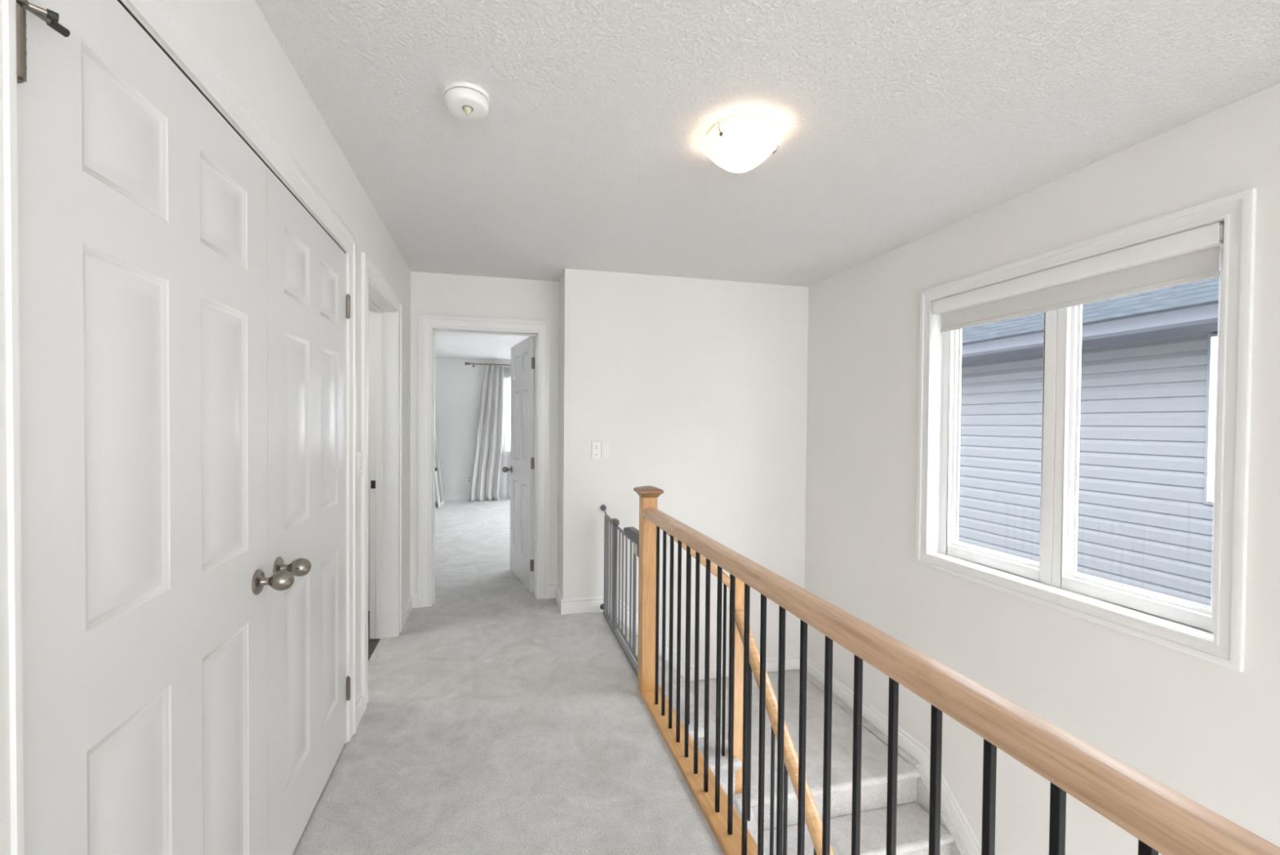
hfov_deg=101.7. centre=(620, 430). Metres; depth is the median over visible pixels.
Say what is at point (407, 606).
baseboard
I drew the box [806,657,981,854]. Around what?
baseboard
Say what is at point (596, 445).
light switch
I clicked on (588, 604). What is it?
baseboard
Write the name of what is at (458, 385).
wall
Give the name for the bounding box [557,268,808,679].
wall
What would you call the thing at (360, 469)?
light switch
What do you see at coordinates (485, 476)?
curtain
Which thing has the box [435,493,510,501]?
baseboard
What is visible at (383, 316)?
door
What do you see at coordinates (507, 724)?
floor
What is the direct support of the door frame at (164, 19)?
attached to the wall at (237, 33)
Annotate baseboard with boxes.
[356,592,412,726]
[410,583,556,607]
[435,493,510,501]
[555,583,563,612]
[560,595,799,680]
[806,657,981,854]
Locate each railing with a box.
[633,485,1279,854]
[659,527,729,755]
[728,573,834,854]
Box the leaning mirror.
[435,431,444,507]
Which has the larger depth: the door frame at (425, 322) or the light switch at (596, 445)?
the door frame at (425, 322)
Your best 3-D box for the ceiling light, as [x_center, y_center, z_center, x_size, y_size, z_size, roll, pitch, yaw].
[0.451,-1.036,1.942,0.294,0.135,0.293,0,1,-13]
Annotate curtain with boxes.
[469,364,503,501]
[497,367,511,498]
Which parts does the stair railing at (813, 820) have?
newel post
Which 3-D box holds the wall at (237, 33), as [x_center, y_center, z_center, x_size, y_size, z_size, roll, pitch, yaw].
[-0.665,0.635,-0.182,0.150,3.430,8.331,0,1,-13]
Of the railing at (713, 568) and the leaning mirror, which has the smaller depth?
the railing at (713, 568)
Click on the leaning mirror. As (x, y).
(437, 474)
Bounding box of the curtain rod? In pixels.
[464,361,511,367]
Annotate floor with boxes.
[292,499,724,854]
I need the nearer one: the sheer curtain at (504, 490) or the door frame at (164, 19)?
the door frame at (164, 19)
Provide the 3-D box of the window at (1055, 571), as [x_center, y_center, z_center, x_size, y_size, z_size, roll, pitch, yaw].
[1.948,-0.009,2.359,0.168,1.564,1.352,0,1,-13]
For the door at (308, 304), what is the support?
in the wall at (237, 33)
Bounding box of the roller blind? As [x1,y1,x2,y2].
[932,222,1224,333]
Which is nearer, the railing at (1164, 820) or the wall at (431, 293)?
the railing at (1164, 820)
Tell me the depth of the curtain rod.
8.88 m
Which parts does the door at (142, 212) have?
knob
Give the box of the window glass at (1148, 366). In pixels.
[958,276,1219,606]
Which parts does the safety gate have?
extension panel, gate door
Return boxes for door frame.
[0,0,356,854]
[360,252,402,711]
[417,313,550,607]
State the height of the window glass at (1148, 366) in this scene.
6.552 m
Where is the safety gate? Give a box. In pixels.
[600,504,639,677]
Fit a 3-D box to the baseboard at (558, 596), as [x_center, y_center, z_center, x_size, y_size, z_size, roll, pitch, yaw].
[-0.455,1.237,3.853,0.014,0.105,0.356,0,1,-13]
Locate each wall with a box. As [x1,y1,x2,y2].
[120,0,410,742]
[368,271,559,610]
[435,357,511,494]
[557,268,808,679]
[804,83,1279,854]
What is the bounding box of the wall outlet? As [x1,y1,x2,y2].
[466,475,471,482]
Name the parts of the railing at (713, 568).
handrail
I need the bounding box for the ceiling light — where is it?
[702,114,781,173]
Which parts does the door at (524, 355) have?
knob, panel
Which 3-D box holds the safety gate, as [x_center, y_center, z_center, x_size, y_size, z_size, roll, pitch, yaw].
[0.001,0.919,3.198,0.050,0.768,1.118,0,1,-13]
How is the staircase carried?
on the floor
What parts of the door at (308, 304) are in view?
knob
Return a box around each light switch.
[357,450,364,477]
[591,440,600,459]
[601,441,609,457]
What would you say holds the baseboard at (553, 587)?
attached to the wall at (431, 293)
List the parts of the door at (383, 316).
strike plate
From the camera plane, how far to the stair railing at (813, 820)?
2.43 m
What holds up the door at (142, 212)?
in the wall at (237, 33)
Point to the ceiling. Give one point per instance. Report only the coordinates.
(900, 123)
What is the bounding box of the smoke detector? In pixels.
[442,81,489,120]
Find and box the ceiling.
[254,0,1279,359]
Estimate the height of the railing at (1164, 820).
1.289 m
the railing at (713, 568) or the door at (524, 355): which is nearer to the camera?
the railing at (713, 568)
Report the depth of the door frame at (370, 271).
2.48 m
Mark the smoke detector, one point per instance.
(465, 100)
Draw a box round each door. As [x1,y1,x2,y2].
[15,0,294,854]
[266,167,350,854]
[368,280,396,639]
[431,327,537,605]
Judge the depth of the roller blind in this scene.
2.13 m
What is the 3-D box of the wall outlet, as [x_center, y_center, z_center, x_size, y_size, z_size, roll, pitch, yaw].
[-2.600,0.826,8.953,0.070,0.115,0.008,0,1,-13]
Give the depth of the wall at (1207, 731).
2.34 m
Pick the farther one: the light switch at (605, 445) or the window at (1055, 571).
the light switch at (605, 445)
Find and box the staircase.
[610,610,968,854]
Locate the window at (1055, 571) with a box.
[915,187,1256,671]

